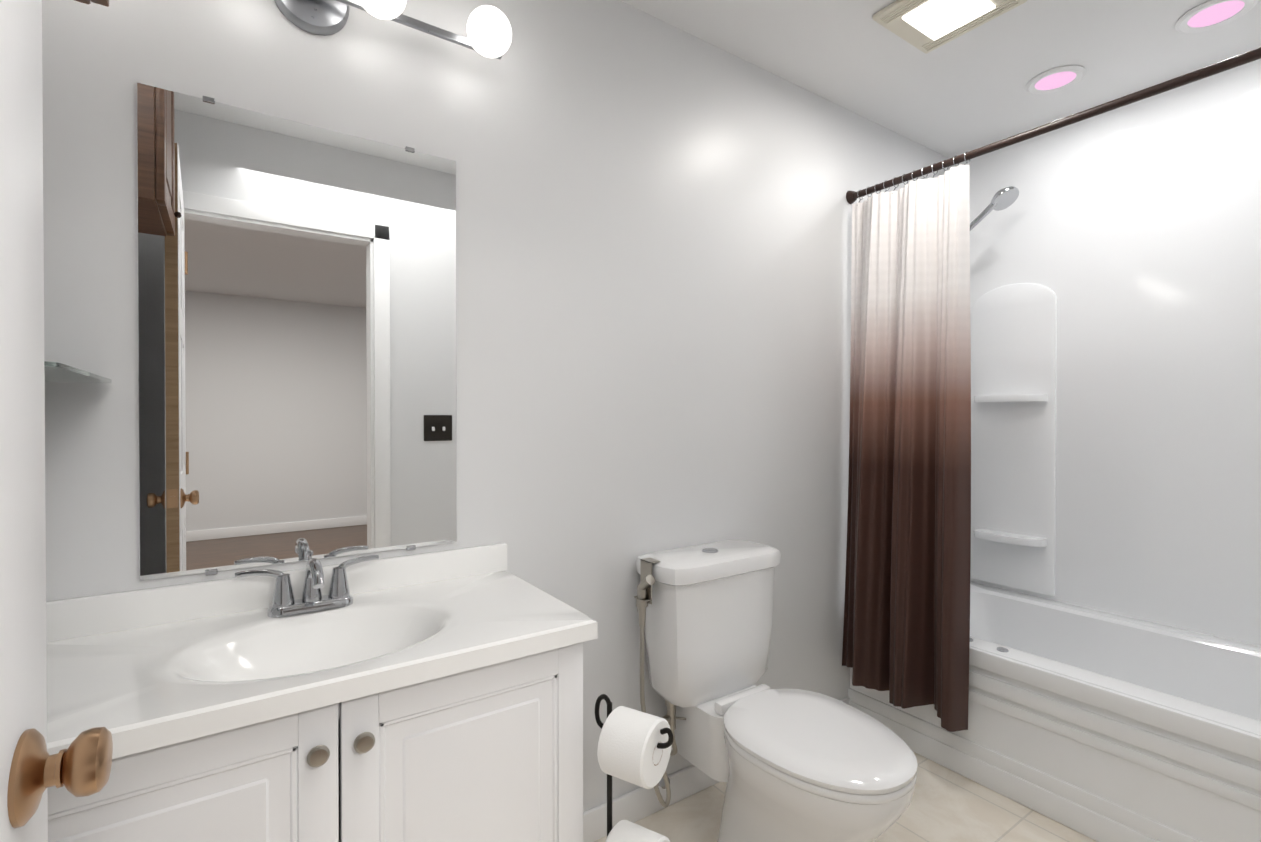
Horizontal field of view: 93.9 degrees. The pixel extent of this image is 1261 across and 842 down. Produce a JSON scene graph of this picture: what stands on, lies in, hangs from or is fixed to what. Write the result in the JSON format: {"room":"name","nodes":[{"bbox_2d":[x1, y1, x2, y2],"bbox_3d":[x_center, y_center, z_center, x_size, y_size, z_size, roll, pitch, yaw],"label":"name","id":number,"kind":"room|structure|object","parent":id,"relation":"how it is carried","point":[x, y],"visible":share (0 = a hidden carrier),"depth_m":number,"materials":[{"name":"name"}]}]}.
{"room":"bathroom","nodes":[
{"label":"bathroom","id":0,"kind":"room"},
{"bbox_2d":[42,0,951,811],"bbox_3d":[0.204,-0.018,1.954,3.360,2.430,0.100,0,0,-34],"label":"wall","id":1,"kind":"structure","parent":0,"point":[654,276],"depth_m":1.66,"materials":[{"name":"white paint"}]},
{"bbox_2d":[136,82,456,580],"bbox_3d":[-0.679,-0.169,1.280,0.606,0.948,0.010,0,0,-34],"label":"mirror","id":2,"kind":"object","parent":1,"relation":"attached to","point":[297,348],"visible":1,"depth_m":1.25,"materials":[{"name":"clear glass"}]},
{"bbox_2d":[274,0,511,59],"bbox_3d":[-0.645,-0.913,1.205,0.824,0.150,0.164,0,0,-34],"label":"sconce","id":3,"kind":"object","parent":1,"relation":"attached to","point":[489,32],"visible":1,"depth_m":1.29,"materials":[{"name":"grey metal"}]},
{"bbox_2d":[583,697,849,841],"bbox_3d":[0.277,1.152,1.943,1.460,0.090,0.014,0,0,-34],"label":"baseboard","id":4,"kind":"structure","parent":1,"relation":"attached to","point":[641,802],"depth_m":1.77,"materials":[{"name":"white"}]},
{"bbox_2d":[970,186,1018,230],"bbox_3d":[1.405,-0.614,2.496,0.411,0.695,0.101,0,0,23],"label":"shower head","id":5,"kind":"object","parent":1,"relation":"attached to","point":[1004,198],"visible":0.25,"depth_m":2.44},
{"bbox_2d":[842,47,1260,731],"bbox_3d":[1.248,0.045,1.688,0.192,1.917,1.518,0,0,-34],"label":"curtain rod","id":6,"kind":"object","parent":1,"relation":"attached to","point":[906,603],"visible":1,"depth_m":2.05,"materials":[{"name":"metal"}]},
{"bbox_2d":[842,151,970,731],"bbox_3d":[0.962,0.048,2.100,0.184,1.907,0.475,0,1,-34],"label":"curtain","id":7,"kind":"object","parent":6,"relation":"hanging from","point":[906,628],"depth_m":2.05,"materials":[{"name":"brown fabric"}]},
{"bbox_2d":[594,752,1097,841],"bbox_3d":[0.662,1.251,1.295,3.360,0.100,1.720,0,0,-34],"label":"floor","id":8,"kind":"structure","parent":0,"point":[947,805],"depth_m":1.77,"materials":[{"name":"tile"}]},
{"bbox_2d":[46,543,597,841],"bbox_3d":[-0.567,0.737,1.088,0.900,0.931,0.464,0,0,-34],"label":"bathroom vanity","id":9,"kind":"object","parent":8,"relation":"on","point":[436,696],"visible":0.98,"depth_m":1.01,"materials":[{"name":"paint"},{"name":"wood"},{"name":"brushed nickel"}]},
{"bbox_2d":[595,694,672,841],"bbox_3d":[0.005,0.876,1.151,0.149,0.654,0.167,0,0,-34],"label":"toilet paper stand","id":10,"kind":"object","parent":8,"relation":"on","point":[634,746],"visible":1,"depth_m":1.11,"materials":[{"name":"white paper"}]},
{"bbox_2d":[634,540,917,841],"bbox_3d":[0.371,0.795,1.564,0.496,0.808,0.736,0,0,-34],"label":"toilet","id":11,"kind":"object","parent":8,"relation":"on","point":[792,765],"visible":0.85,"depth_m":1.61,"materials":[{"name":"white ceramic"}]},
{"bbox_2d":[848,59,1260,841],"bbox_3d":[1.628,-0.017,1.948,0.816,2.428,1.519,0,0,-34],"label":"bathtub","id":12,"kind":"object","parent":8,"relation":"on","point":[1116,483],"visible":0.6,"depth_m":2.15,"materials":[{"name":"white plastic"}]},
{"bbox_2d":[620,0,1260,157],"bbox_3d":[0.662,-1.279,1.277,3.360,0.100,1.720,0,0,-34],"label":"ceiling","id":13,"kind":"structure","parent":0,"point":[964,93],"depth_m":1.98,"materials":[{"name":"white paint"}]},
{"bbox_2d":[872,0,1026,53],"bbox_3d":[0.943,-1.220,1.746,0.304,0.024,0.304,0,0,-34],"label":"ceiling light","id":14,"kind":"object","parent":13,"relation":"in","point":[926,26],"visible":1,"depth_m":1.77,"materials":[{"name":"beige plastic"}]},
{"bbox_2d":[1025,65,1086,93],"bbox_3d":[1.535,-1.229,2.127,0.180,0.010,0.180,0,0,-34],"label":"recessed light","id":15,"kind":"object","parent":13,"relation":"in","point":[1056,79],"visible":1,"depth_m":2.12,"materials":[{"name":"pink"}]},
{"bbox_2d":[1175,0,1257,32],"bbox_3d":[1.764,-1.227,1.774,0.180,0.010,0.180,0,0,-34],"label":"recessed light","id":16,"kind":"object","parent":13,"relation":"in","point":[1208,15],"visible":1,"depth_m":1.78,"materials":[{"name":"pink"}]},
{"bbox_3d":[-0.654,-0.007,0.323,0.100,2.430,1.620,0,0,-34],"label":"wall","id":17,"kind":"structure","parent":0,"visible":0},
{"bbox_2d":[44,361,111,382],"bbox_3d":[-0.883,-0.071,0.865,0.134,0.022,0.454,0,0,-34],"label":"glass shelf","id":18,"kind":"object","parent":17,"relation":"attached to","point":[56,372],"visible":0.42,"depth_m":0.88,"materials":[{"name":"white"}]},
{"bbox_2d":[75,0,108,6],"bbox_3d":[-0.651,-0.815,0.577,0.199,0.558,0.355,0,0,-34],"label":"upper cabinet","id":19,"kind":"object","parent":17,"relation":"attached to","point":[102,2],"visible":1,"depth_m":0.76,"materials":[{"name":"brown wood"}]},
{"bbox_3d":[1.120,-0.009,0.618,3.160,2.430,0.100,0,0,-34],"label":"wall","id":20,"kind":"structure","parent":0,"visible":0},
{"bbox_2d":[0,0,112,841],"bbox_3d":[-0.275,0.189,0.160,0.128,2.030,0.726,0,0,-34],"label":"door","id":21,"kind":"structure","parent":20,"relation":"in","point":[32,770],"depth_m":0.41,"materials":[{"name":"white paint"}]}
]}

